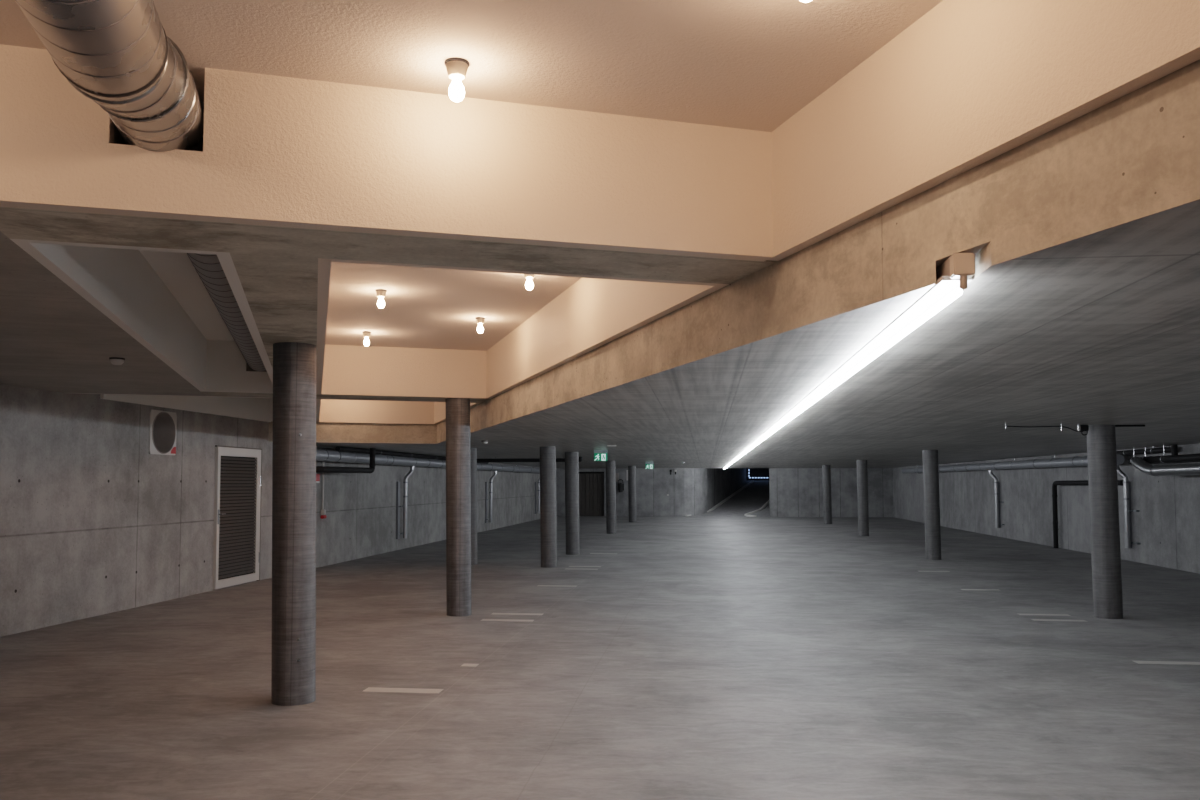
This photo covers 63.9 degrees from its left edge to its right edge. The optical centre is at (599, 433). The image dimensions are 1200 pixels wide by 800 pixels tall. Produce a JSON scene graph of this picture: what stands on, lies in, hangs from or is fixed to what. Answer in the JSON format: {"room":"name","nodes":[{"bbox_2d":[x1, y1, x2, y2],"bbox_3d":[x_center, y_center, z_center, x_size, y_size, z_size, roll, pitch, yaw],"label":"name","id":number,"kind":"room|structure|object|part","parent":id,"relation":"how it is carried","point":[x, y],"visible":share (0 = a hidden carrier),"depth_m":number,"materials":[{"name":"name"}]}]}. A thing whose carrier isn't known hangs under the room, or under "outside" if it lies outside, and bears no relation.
{"room":"parking garage","nodes":[
{"label":"parking garage","id":0,"kind":"room"},
{"bbox_2d":[0,231,205,395],"bbox_3d":[-0.930,-1.211,2.335,12.254,0.601,17.310,0,-3,6],"label":"ceiling","id":1,"kind":"structure","parent":0,"point":[52,338],"depth_m":7.21,"materials":[{"name":"concrete"}]},
{"bbox_2d":[109,357,124,364],"bbox_3d":[-3.991,-0.594,7.943,0.118,0.056,0.118,0,-3,6],"label":"smoke detector","id":2,"kind":"object","parent":1,"relation":"attached to","point":[114,360],"visible":1,"depth_m":7.91,"materials":[{"name":"white paint"}]},
{"bbox_2d":[0,384,539,636],"bbox_3d":[-5.262,1.042,20.270,0.302,3.600,52.800,0,-3,6],"label":"wall","id":3,"kind":"structure","parent":0,"point":[93,523],"depth_m":12.32,"materials":[{"name":"concrete"}]},
{"bbox_2d":[149,409,176,454],"bbox_3d":[-6.043,-0.006,13.021,0.304,0.590,0.630,0,-3,6],"label":"air vent","id":4,"kind":"object","parent":3,"relation":"attached to","point":[163,424],"visible":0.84,"depth_m":13.22,"materials":[{"name":"white metal"}]},
{"bbox_2d":[213,445,261,588],"bbox_3d":[-5.630,1.295,15.054,0.105,2.160,1.470,0,-3,6],"label":"door","id":5,"kind":"structure","parent":3,"relation":"in","point":[238,470],"depth_m":14.99,"materials":[{"name":"white paint"}]},
{"bbox_3d":[-5.684,1.298,15.017,0.006,1.870,1.195,0,-3,6],"label":"plate","id":6,"kind":"part","parent":5,"relation":"part of","materials":[{"name":"grey metal"}]},
{"bbox_2d":[316,474,319,482],"bbox_3d":[-5.337,0.849,18.158,0.015,0.170,0.170,0,-3,6],"label":"fire sign","id":7,"kind":"object","parent":3,"relation":"attached to","point":[317,475],"visible":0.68,"depth_m":18.17,"materials":[{"name":"red paint"}]},
{"bbox_2d":[321,462,326,518],"bbox_3d":[-5.272,1.088,18.373,0.085,1.085,0.145,0,-3,6],"label":"pipe","id":8,"kind":"object","parent":3,"relation":"attached to","point":[323,512],"visible":1,"depth_m":18.32,"materials":[{"name":"grey metal"}]},
{"bbox_2d":[396,466,413,538],"bbox_3d":[-4.729,1.646,23.056,0.229,1.740,0.551,-2,-4,35],"label":"downpipe","id":9,"kind":"object","parent":3,"relation":"attached to","point":[405,481],"visible":0.95,"depth_m":23.03,"materials":[{"name":"metal"}]},
{"bbox_3d":[-4.799,1.826,22.848,0.050,1.360,0.140,0,-3,6],"label":"cable rail","id":10,"kind":"part","parent":9,"relation":"part of","materials":[{"name":"metal"}]},
{"bbox_2d":[485,471,496,522],"bbox_3d":[-3.718,2.119,32.239,0.229,1.740,0.551,-2,-4,35],"label":"downpipe","id":11,"kind":"object","parent":3,"relation":"attached to","point":[495,472],"visible":0.94,"depth_m":32.20,"materials":[{"name":"metal"}]},
{"bbox_3d":[-3.788,2.298,32.031,0.050,1.360,0.140,0,-3,6],"label":"cable rail","id":12,"kind":"part","parent":11,"relation":"part of","materials":[{"name":"metal"}]},
{"bbox_2d":[535,478,539,513],"bbox_3d":[-2.696,2.596,41.521,0.229,1.740,0.551,-2,-4,35],"label":"downpipe","id":13,"kind":"object","parent":3,"relation":"attached to","point":[539,478],"visible":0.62,"depth_m":41.48,"materials":[{"name":"metal"}]},
{"bbox_3d":[-2.765,2.776,41.312,0.050,1.360,0.140,0,-3,6],"label":"cable rail","id":14,"kind":"part","parent":13,"relation":"part of","materials":[{"name":"metal"}]},
{"bbox_2d":[0,0,942,350],"bbox_3d":[-0.619,-1.441,5.186,12.254,0.190,23.013,0,-3,6],"label":"ceiling","id":15,"kind":"structure","parent":0,"point":[741,64],"depth_m":3.66,"materials":[{"name":"paint"}]},
{"bbox_2d":[11,239,206,391],"bbox_3d":[-3.472,-0.937,7.477,0.060,0.581,7.100,1,-3,-16],"label":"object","id":16,"kind":"object","parent":15,"relation":"attached to","point":[121,284],"visible":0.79,"depth_m":6.54,"materials":[{"name":"grey concrete"}]},
{"bbox_2d":[27,240,215,254],"bbox_3d":[-2.083,-1.104,4.222,0.750,0.581,0.060,1,-3,-16],"label":"ceiling beam","id":17,"kind":"structure","parent":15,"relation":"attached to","point":[29,241],"depth_m":4.21,"materials":[{"name":"grey concrete"}]},
{"bbox_2d":[78,393,264,397],"bbox_3d":[-5.030,-0.737,11.370,2.332,0.581,0.060,1,-3,-16],"label":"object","id":18,"kind":"object","parent":15,"relation":"attached to","point":[78,393],"visible":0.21,"depth_m":11.35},
{"bbox_2d":[100,394,270,421],"bbox_3d":[-5.797,-0.600,13.930,0.040,0.591,4.527,0,-3,6],"label":"ceiling beam","id":19,"kind":"structure","parent":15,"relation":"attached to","point":[258,409],"depth_m":14.21,"materials":[{"name":"grey concrete"}]},
{"bbox_2d":[187,253,265,371],"bbox_3d":[-2.890,-1.033,7.665,0.315,0.324,7.580,1,-3,-17],"label":"ventilation duct","id":20,"kind":"object","parent":15,"relation":"attached to","point":[208,267],"visible":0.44,"depth_m":6.87,"materials":[{"name":"metal"}]},
{"bbox_2d":[206,340,272,392],"bbox_3d":[-4.084,-0.757,10.963,0.750,0.581,0.060,1,-3,-16],"label":"ceiling beam","id":21,"kind":"structure","parent":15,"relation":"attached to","point":[226,371],"depth_m":10.90,"materials":[{"name":"grey concrete"}]},
{"bbox_2d":[216,252,272,384],"bbox_3d":[-2.695,-0.925,7.707,0.060,0.581,7.100,1,-3,-16],"label":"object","id":22,"kind":"object","parent":15,"relation":"attached to","point":[225,259],"visible":0.21,"depth_m":5.52,"materials":[{"name":"grey concrete"}]},
{"bbox_2d":[270,398,272,421],"bbox_3d":[-5.422,-0.489,16.191,0.340,0.581,0.060,1,-3,-16],"label":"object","id":23,"kind":"object","parent":15,"relation":"attached to","point":[271,399],"visible":0.21,"depth_m":16.13,"materials":[{"name":"grey concrete"}]},
{"bbox_2d":[316,399,320,421],"bbox_3d":[-4.135,-0.596,14.104,0.060,0.581,4.800,1,-3,-16],"label":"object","id":24,"kind":"object","parent":15,"relation":"attached to","point":[318,401],"visible":0.29,"depth_m":13.51,"materials":[{"name":"white paint"}]},
{"bbox_2d":[316,258,331,394],"bbox_3d":[-2.273,-0.918,7.832,0.060,0.581,7.100,1,-3,-16],"label":"ceiling beam","id":25,"kind":"structure","parent":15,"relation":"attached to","point":[324,265],"depth_m":5.82,"materials":[{"name":"white paint"}]},
{"bbox_2d":[362,331,370,345],"bbox_3d":[-2.495,-1.008,10.277,0.094,0.150,0.094,0,-3,6],"label":"bulb","id":26,"kind":"object","parent":15,"relation":"attached to","point":[366,334],"visible":1,"depth_m":10.25,"materials":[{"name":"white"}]},
{"bbox_3d":[-2.495,-0.981,10.276,0.062,0.094,0.062,0,-3,6],"label":"glass bulb","id":27,"kind":"part","parent":26,"relation":"part of","materials":[{"name":"white glass"}]},
{"bbox_2d":[319,399,433,423],"bbox_3d":[-3.855,-0.465,16.655,1.930,0.581,0.060,1,-3,-16],"label":"ceiling beam","id":28,"kind":"structure","parent":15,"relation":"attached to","point":[331,411],"depth_m":16.61,"materials":[{"name":"white paint"}]},
{"bbox_2d":[375,289,386,307],"bbox_3d":[-1.833,-1.123,8.046,0.094,0.150,0.094,0,-3,6],"label":"bulb","id":29,"kind":"object","parent":15,"relation":"attached to","point":[381,293],"visible":1,"depth_m":8.02,"materials":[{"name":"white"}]},
{"bbox_3d":[-1.833,-1.095,8.045,0.062,0.094,0.062,0,-3,6],"label":"glass bulb","id":30,"kind":"part","parent":29,"relation":"part of","materials":[{"name":"white glass"}]},
{"bbox_2d":[0,44,772,261],"bbox_3d":[-2.288,-1.139,3.541,6.390,0.581,0.090,1,-3,-16],"label":"ceiling beam","id":31,"kind":"structure","parent":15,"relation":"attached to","point":[279,151],"depth_m":3.93,"materials":[{"name":"white paint"}]},
{"bbox_2d":[15,0,203,151],"bbox_3d":[-1.457,-1.271,2.714,0.387,0.363,2.706,1,-3,-15],"label":"ventilation duct","id":32,"kind":"object","parent":31,"relation":"attached to","point":[119,55],"visible":0.99,"depth_m":2.97,"materials":[{"name":"metal"}]},
{"bbox_2d":[332,399,474,402],"bbox_3d":[-2.507,-0.698,12.117,1.930,0.581,0.060,1,-3,-16],"label":"ceiling beam","id":33,"kind":"structure","parent":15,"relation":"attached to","point":[332,399],"depth_m":12.04,"materials":[{"name":"white paint"}]},
{"bbox_2d":[321,345,486,398],"bbox_3d":[-2.320,-0.731,11.485,1.930,0.581,0.060,1,-3,-16],"label":"wall","id":34,"kind":"structure","parent":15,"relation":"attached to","point":[347,369],"depth_m":11.45,"materials":[{"name":"white paint"}]},
{"bbox_2d":[444,58,468,101],"bbox_3d":[-0.549,-1.347,3.687,0.094,0.150,0.094,0,-3,6],"label":"bulb","id":35,"kind":"object","parent":15,"relation":"attached to","point":[456,68],"visible":1,"depth_m":3.66,"materials":[{"name":"glass"}]},
{"bbox_3d":[-0.549,-1.319,3.686,0.062,0.094,0.062,0,-3,6],"label":"glass bulb","id":36,"kind":"part","parent":35,"relation":"part of","materials":[{"name":"white glass"}]},
{"bbox_2d":[434,402,479,423],"bbox_3d":[-2.227,-0.567,14.668,0.060,0.581,4.800,1,-3,-16],"label":"wall","id":37,"kind":"structure","parent":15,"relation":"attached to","point":[439,407],"depth_m":16.00,"materials":[{"name":"white paint"}]},
{"bbox_2d":[475,317,484,332],"bbox_3d":[-1.171,-1.054,9.399,0.094,0.150,0.094,0,-3,6],"label":"bulb","id":38,"kind":"object","parent":15,"relation":"attached to","point":[480,320],"visible":1,"depth_m":9.37,"materials":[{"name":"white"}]},
{"bbox_3d":[-1.171,-1.026,9.397,0.062,0.094,0.062,0,-3,6],"label":"glass bulb","id":39,"kind":"part","parent":38,"relation":"part of","materials":[{"name":"white glass"}]},
{"bbox_2d":[331,259,716,285],"bbox_3d":[-0.319,-1.077,4.744,1.930,0.581,0.060,1,-3,-16],"label":"beam","id":40,"kind":"structure","parent":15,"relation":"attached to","point":[333,260],"depth_m":4.71,"materials":[{"name":"white paint"}]},
{"bbox_2d":[524,274,533,289],"bbox_3d":[-0.536,-1.162,7.295,0.094,0.150,0.094,0,-3,6],"label":"bulb","id":41,"kind":"object","parent":15,"relation":"attached to","point":[529,284],"visible":0.61,"depth_m":7.27,"materials":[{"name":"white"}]},
{"bbox_3d":[-0.536,-1.134,7.294,0.062,0.094,0.062,0,-3,6],"label":"glass bulb","id":42,"kind":"part","parent":41,"relation":"part of","materials":[{"name":"white glass"}]},
{"bbox_2d":[486,278,728,398],"bbox_3d":[-0.365,-0.889,8.397,0.060,0.581,7.100,1,-3,-16],"label":"wall","id":43,"kind":"structure","parent":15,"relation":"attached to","point":[591,313],"depth_m":7.64,"materials":[{"name":"white paint"}]},
{"bbox_2d":[768,0,1199,260],"bbox_3d":[1.937,-1.288,0.641,0.060,0.581,8.000,1,-3,-16],"label":"wall","id":44,"kind":"structure","parent":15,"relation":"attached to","point":[968,83],"depth_m":3.15,"materials":[{"name":"white paint"}]},
{"bbox_2d":[0,516,1199,799],"bbox_3d":[2.814,2.695,19.296,16.550,0.200,52.800,0,-3,6],"label":"floor","id":45,"kind":"structure","parent":0,"point":[703,658],"depth_m":7.87,"materials":[{"name":"concrete"}]},
{"bbox_2d":[271,342,315,705],"bbox_3d":[-2.267,0.652,7.125,0.346,2.629,0.310,0,-3,6],"label":"concrete column","id":46,"kind":"structure","parent":45,"relation":"on","point":[293,669],"depth_m":7.01,"materials":[{"name":"concrete"}]},
{"bbox_2d":[362,687,443,693],"bbox_3d":[-1.519,1.982,7.409,0.600,0.003,0.150,0,-3,6],"label":"floor marking","id":47,"kind":"object","parent":45,"relation":"on","point":[369,689],"depth_m":7.40,"materials":[{"name":"white paint"}]},
{"bbox_2d":[445,398,470,615],"bbox_3d":[-1.729,0.890,11.739,0.336,2.629,0.300,0,-3,6],"label":"concrete column","id":48,"kind":"structure","parent":45,"relation":"on","point":[458,460],"depth_m":11.62,"materials":[{"name":"grey concrete"}]},
{"bbox_2d":[460,664,478,666],"bbox_3d":[-1.142,2.034,8.433,0.135,0.003,0.130,0,-3,6],"label":"floor marking","id":49,"kind":"object","parent":45,"relation":"on","point":[463,665],"depth_m":8.41,"materials":[{"name":"white paint"}]},
{"bbox_2d":[470,448,476,564],"bbox_3d":[-2.578,1.431,18.942,0.341,2.288,0.310,0,-3,6],"label":"concrete column","id":50,"kind":"structure","parent":45,"relation":"on","point":[473,451],"depth_m":18.84,"materials":[{"name":"grey concrete"}]},
{"bbox_2d":[481,619,533,621],"bbox_3d":[-1.078,2.176,11.188,0.610,0.003,0.130,0,-3,6],"label":"floor marking","id":51,"kind":"object","parent":45,"relation":"on","point":[482,619],"depth_m":11.16,"materials":[{"name":"white paint"}]},
{"bbox_2d":[492,613,542,614],"bbox_3d":[-1.009,2.204,11.723,0.630,0.003,0.130,0,-3,6],"label":"floor marking","id":52,"kind":"object","parent":45,"relation":"on","point":[492,613],"depth_m":11.69,"materials":[{"name":"white paint"}]},
{"bbox_2d":[540,446,556,567],"bbox_3d":[-0.987,1.400,18.345,0.341,2.288,0.310,0,-3,6],"label":"concrete column","id":53,"kind":"structure","parent":45,"relation":"on","point":[548,515],"depth_m":18.22,"materials":[{"name":"grey concrete"}]},
{"bbox_2d":[538,585,575,586],"bbox_3d":[-0.667,2.368,14.921,0.610,0.003,0.130,0,-3,6],"label":"floor marking","id":54,"kind":"object","parent":45,"relation":"on","point":[538,585],"depth_m":14.97,"materials":[{"name":"white paint"}]},
{"bbox_2d":[565,452,579,554],"bbox_3d":[-0.625,1.567,21.591,0.341,2.288,0.310,0,-3,6],"label":"concrete column","id":55,"kind":"structure","parent":45,"relation":"on","point":[571,458],"depth_m":21.47,"materials":[{"name":"grey concrete"}]},
{"bbox_2d":[569,566,600,566],"bbox_3d":[-0.285,2.546,18.386,0.610,0.003,0.130,0,-3,6],"label":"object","id":56,"kind":"structure","parent":45,"relation":"on","point":[569,566],"depth_m":18.36,"materials":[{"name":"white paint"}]},
{"bbox_2d":[606,461,615,533],"bbox_3d":[0.346,2.018,30.356,0.341,2.288,0.310,0,-3,6],"label":"concrete column","id":57,"kind":"structure","parent":45,"relation":"on","point":[610,465],"depth_m":30.23,"materials":[{"name":"grey concrete"}]},
{"bbox_2d":[628,466,635,521],"bbox_3d":[1.310,2.466,39.071,0.341,2.288,0.310,0,-3,6],"label":"concrete column","id":58,"kind":"structure","parent":45,"relation":"on","point":[631,469],"depth_m":38.95,"materials":[{"name":"grey concrete"}]},
{"bbox_2d":[822,465,831,523],"bbox_3d":[8.849,2.382,37.440,0.341,2.288,0.310,0,-3,6],"label":"concrete column","id":59,"kind":"structure","parent":45,"relation":"on","point":[827,505],"depth_m":37.32,"materials":[{"name":"grey concrete"}]},
{"bbox_2d":[857,460,868,535],"bbox_3d":[7.921,1.946,28.961,0.341,2.288,0.310,0,-3,6],"label":"concrete column","id":60,"kind":"structure","parent":45,"relation":"on","point":[862,474],"depth_m":28.84,"materials":[{"name":"grey concrete"}]},
{"bbox_2d":[922,450,940,559],"bbox_3d":[6.963,1.494,20.165,0.341,2.288,0.310,0,-3,6],"label":"concrete column","id":61,"kind":"structure","parent":45,"relation":"on","point":[930,457],"depth_m":20.05,"materials":[{"name":"grey concrete"}]},
{"bbox_2d":[920,571,949,571],"bbox_3d":[6.039,2.495,17.390,0.540,0.003,0.120,0,-3,6],"label":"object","id":62,"kind":"structure","parent":45,"relation":"on","point":[920,571],"depth_m":17.33,"materials":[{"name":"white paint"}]},
{"bbox_2d":[961,589,1000,590],"bbox_3d":[5.693,2.340,14.383,0.550,0.003,0.120,0,-3,6],"label":"floor marking","id":63,"kind":"object","parent":45,"relation":"on","point":[961,589],"depth_m":14.40,"materials":[{"name":"white paint"}]},
{"bbox_2d":[1018,614,1070,615],"bbox_3d":[5.383,2.200,11.664,0.590,0.003,0.120,0,-3,6],"label":"floor marking","id":64,"kind":"object","parent":45,"relation":"on","point":[1018,614],"depth_m":11.67,"materials":[{"name":"white paint"}]},
{"bbox_2d":[1031,619,1087,621],"bbox_3d":[5.341,2.176,11.187,0.590,0.003,0.120,0,-3,6],"label":"floor marking","id":65,"kind":"object","parent":45,"relation":"on","point":[1031,619],"depth_m":11.16,"materials":[{"name":"white paint"}]},
{"bbox_2d":[1052,480,1122,547],"bbox_3d":[10.965,1.889,21.693,0.120,1.655,3.960,0,-3,6],"label":"pipe","id":66,"kind":"object","parent":45,"relation":"on","point":[1082,482],"visible":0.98,"depth_m":23.53,"materials":[{"name":"black plastic"}]},
{"bbox_2d":[1086,425,1122,618],"bbox_3d":[6.034,1.048,11.496,0.341,2.288,0.310,0,-3,6],"label":"concrete column","id":67,"kind":"structure","parent":45,"relation":"on","point":[1101,439],"depth_m":11.38,"materials":[{"name":"grey concrete"}]},
{"bbox_2d":[1133,661,1199,664],"bbox_3d":[5.085,2.040,8.542,0.620,0.003,0.130,0,-3,6],"label":"floor marking","id":68,"kind":"object","parent":45,"relation":"on","point":[1138,662],"depth_m":8.55,"materials":[{"name":"white paint"}]},
{"bbox_2d":[676,468,745,515],"bbox_3d":[6.867,1.800,52.533,1.211,5.400,14.806,-1,-3,22],"label":"wall","id":69,"kind":"structure","parent":0,"point":[698,490],"depth_m":46.41,"materials":[{"name":"grey concrete"}]},
{"bbox_2d":[556,468,892,516],"bbox_3d":[5.719,2.254,45.769,16.550,3.800,0.350,0,-3,6],"label":"wall","id":70,"kind":"structure","parent":0,"point":[793,492],"depth_m":45.20,"materials":[{"name":"concrete"}]},
{"bbox_2d":[579,472,604,515],"bbox_3d":[-0.503,2.921,46.375,1.540,2.130,0.300,0,-3,6],"label":"door","id":71,"kind":"structure","parent":70,"relation":"in","point":[591,484],"depth_m":46.46,"materials":[{"name":"wood"}]},
{"bbox_2d":[618,479,623,491],"bbox_3d":[0.991,2.506,45.990,0.280,0.618,0.220,0,-3,6],"label":"extinguisher","id":72,"kind":"object","parent":70,"relation":"attached to","point":[620,485],"visible":1,"depth_m":45.92,"materials":[{"name":"black metal"}]},
{"bbox_3d":[0.990,2.585,45.976,0.200,0.460,0.200,0,-3,6],"label":"tank","id":73,"kind":"part","parent":72,"relation":"part of","materials":[{"name":"metal"}]},
{"bbox_2d":[688,481,769,516],"bbox_3d":[7.951,3.438,52.338,5.676,2.210,15.497,-1,-3,18],"label":"ramp","id":74,"kind":"object","parent":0,"point":[754,496],"visible":0.29,"depth_m":49.22,"materials":[{"name":"concrete"}]},
{"bbox_2d":[685,481,753,515],"bbox_3d":[6.879,3.386,51.288,0.792,1.732,12.413,-1,-3,24],"label":"curb","id":75,"kind":"object","parent":74,"relation":"on","point":[751,482],"visible":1,"depth_m":50.88,"materials":[{"name":"paint"}]},
{"bbox_2d":[744,499,769,516],"bbox_3d":[8.849,3.430,50.645,0.600,1.578,11.018,-1,-3,19],"label":"curb","id":76,"kind":"object","parent":74,"relation":"on","point":[768,501],"visible":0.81,"depth_m":46.70,"materials":[{"name":"paint"}]},
{"bbox_2d":[268,60,1199,468],"bbox_3d":[2.830,-0.238,19.596,15.950,1.112,52.500,0,-3,6],"label":"ceiling","id":77,"kind":"structure","parent":0,"point":[1080,305],"depth_m":5.06,"materials":[{"name":"concrete"}]},
{"bbox_2d":[230,253,317,368],"bbox_3d":[-3.252,-0.789,10.355,0.380,0.581,12.500,1,-3,-16],"label":"beam","id":78,"kind":"structure","parent":77,"relation":"attached to","point":[281,292],"depth_m":5.29,"materials":[{"name":"concrete"}]},
{"bbox_2d":[202,362,488,402],"bbox_3d":[-3.013,-0.724,11.623,3.300,0.581,0.600,1,-3,-16],"label":"beam","id":79,"kind":"structure","parent":77,"relation":"attached to","point":[224,394],"depth_m":11.61,"materials":[{"name":"concrete"}]},
{"bbox_2d":[316,448,375,472],"bbox_3d":[-5.005,0.490,17.940,0.752,0.513,2.747,0,-3,6],"label":"drain pipe","id":80,"kind":"object","parent":77,"relation":"attached to","point":[319,469],"visible":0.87,"depth_m":17.98,"materials":[{"name":"black plastic"}]},
{"bbox_2d":[0,124,774,283],"bbox_3d":[-0.836,-1.101,4.289,3.300,0.581,0.520,1,-3,-16],"label":"beam","id":81,"kind":"structure","parent":77,"relation":"attached to","point":[15,223],"depth_m":4.21,"materials":[{"name":"concrete"}]},
{"bbox_2d":[335,446,488,463],"bbox_3d":[-4.197,0.596,23.953,0.095,0.095,12.300,0,-3,6],"label":"drain pipe","id":82,"kind":"object","parent":77,"relation":"hanging from","point":[338,448],"visible":0.77,"depth_m":20.77,"materials":[{"name":"black plastic"}]},
{"bbox_2d":[316,449,539,472],"bbox_3d":[-3.916,0.966,29.272,0.516,0.298,25.641,0,-3,6],"label":"drain pipe","id":83,"kind":"object","parent":77,"relation":"hanging from","point":[321,454],"visible":0.62,"depth_m":21.48,"materials":[{"name":"grey plastic"}]},
{"bbox_2d":[477,457,581,461],"bbox_3d":[-2.179,0.703,25.690,3.450,0.141,0.100,0,-3,6],"label":"drain pipe","id":84,"kind":"object","parent":77,"relation":"hanging from","point":[495,459],"visible":0.56,"depth_m":25.66,"materials":[{"name":"black plastic"}]},
{"bbox_2d":[594,450,607,460],"bbox_3d":[0.017,0.465,20.192,0.280,0.230,0.040,0,-3,6],"label":"exit sign","id":85,"kind":"object","parent":77,"relation":"hanging from","point":[599,455],"visible":0.97,"depth_m":20.18,"materials":[{"name":"plastic"}]},
{"bbox_3d":[0.017,0.497,20.190,0.280,0.165,0.012,0,-3,6],"label":"panel","id":86,"kind":"part","parent":85,"relation":"part of","materials":[{"name":"teal plastic"}]},
{"bbox_2d":[645,462,653,468],"bbox_3d":[1.649,1.072,31.999,0.272,0.230,0.040,0,-3,6],"label":"exit sign","id":87,"kind":"object","parent":77,"relation":"hanging from","point":[648,465],"visible":1,"depth_m":31.99,"materials":[{"name":"plastic"}]},
{"bbox_2d":[724,253,974,468],"bbox_3d":[3.530,0.554,24.323,0.100,0.134,42.640,0,-3,6],"label":"strip light","id":88,"kind":"object","parent":77,"relation":"attached to","point":[953,276],"visible":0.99,"depth_m":4.08,"materials":[{"name":"white paint"}]},
{"bbox_2d":[901,454,1124,472],"bbox_3d":[11.619,1.010,29.896,0.229,0.323,21.200,0,-3,6],"label":"drain pipe","id":89,"kind":"object","parent":77,"relation":"hanging from","point":[1071,461],"visible":0.83,"depth_m":25.31,"materials":[{"name":"grey plastic"}]},
{"bbox_2d":[1005,424,1087,434],"bbox_3d":[5.267,-0.040,11.333,0.950,0.132,0.073,0,-3,1],"label":"loose cable","id":90,"kind":"object","parent":77,"relation":"attached to","point":[1061,426],"visible":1,"depth_m":11.32,"materials":[{"name":"black plastic"}]},
{"bbox_2d":[1077,425,1088,430],"bbox_3d":[5.749,-0.061,11.457,0.112,0.078,0.102,0,-3,6],"label":"junction box","id":91,"kind":"object","parent":77,"relation":"attached to","point":[1079,427],"visible":0.93,"depth_m":11.41,"materials":[{"name":"black plastic"}]},
{"bbox_2d":[1115,425,1144,426],"bbox_3d":[6.287,-0.091,11.401,0.330,0.024,0.024,0,-3,6],"label":"cable conduit","id":92,"kind":"object","parent":77,"relation":"attached to","point":[1115,425],"visible":1,"depth_m":11.39,"materials":[{"name":"black plastic"}]},
{"bbox_2d":[1116,447,1170,454],"bbox_3d":[10.614,0.342,18.759,0.109,0.132,2.400,0,-3,6],"label":"drain pipe","id":93,"kind":"object","parent":77,"relation":"hanging from","point":[1153,450],"visible":0.8,"depth_m":18.61,"materials":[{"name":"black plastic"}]},
{"bbox_2d":[1128,444,1199,463],"bbox_3d":[10.134,0.261,15.316,0.142,0.324,7.650,0,-3,6],"label":"drain pipe","id":94,"kind":"object","parent":77,"relation":"hanging from","point":[1174,457],"visible":0.76,"depth_m":17.31,"materials":[{"name":"black plastic"}]},
{"bbox_2d":[1131,457,1199,475],"bbox_3d":[9.901,0.466,15.017,0.273,0.381,7.027,0,-3,6],"label":"pipe","id":95,"kind":"object","parent":94,"relation":"attached to","point":[1140,464],"visible":1,"depth_m":17.00,"materials":[{"name":"metal"}]},
{"bbox_2d":[893,444,1199,573],"bbox_3d":[10.889,0.951,18.496,0.302,3.600,52.800,0,-3,6],"label":"wall","id":96,"kind":"structure","parent":0,"point":[1166,527],"depth_m":23.34,"materials":[{"name":"concrete"}]},
{"bbox_2d":[989,470,1004,527],"bbox_3d":[11.681,1.918,28.342,0.289,1.740,0.520,0,-3,6],"label":"downpipe","id":97,"kind":"object","parent":96,"relation":"attached to","point":[998,524],"visible":0.92,"depth_m":28.35,"materials":[{"name":"metal"}]},
{"bbox_3d":[11.820,2.117,28.508,0.050,1.360,0.140,0,-3,6],"label":"cable rail","id":98,"kind":"part","parent":97,"relation":"part of","materials":[{"name":"metal"}]},
{"bbox_2d":[1117,465,1139,547],"bbox_3d":[10.716,1.467,19.577,0.289,1.740,0.520,0,-3,6],"label":"downpipe","id":99,"kind":"object","parent":96,"relation":"attached to","point":[1126,483],"visible":0.9,"depth_m":19.59,"materials":[{"name":"metal"}]},
{"bbox_3d":[10.855,1.666,19.742,0.050,1.360,0.140,0,-3,6],"label":"cable rail","id":100,"kind":"part","parent":99,"relation":"part of","materials":[{"name":"metal"}]},
{"bbox_3d":[10.389,1.805,52.617,3.144,5.400,14.279,0,-3,6],"label":"wall","id":101,"kind":"structure","parent":0,"visible":0},
{"bbox_2d":[746,468,768,480],"bbox_3d":[10.316,1.378,57.673,4.900,3.100,0.100,0,-3,6],"label":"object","id":102,"kind":"structure","parent":101,"relation":"in","point":[750,472],"depth_m":57.66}
]}

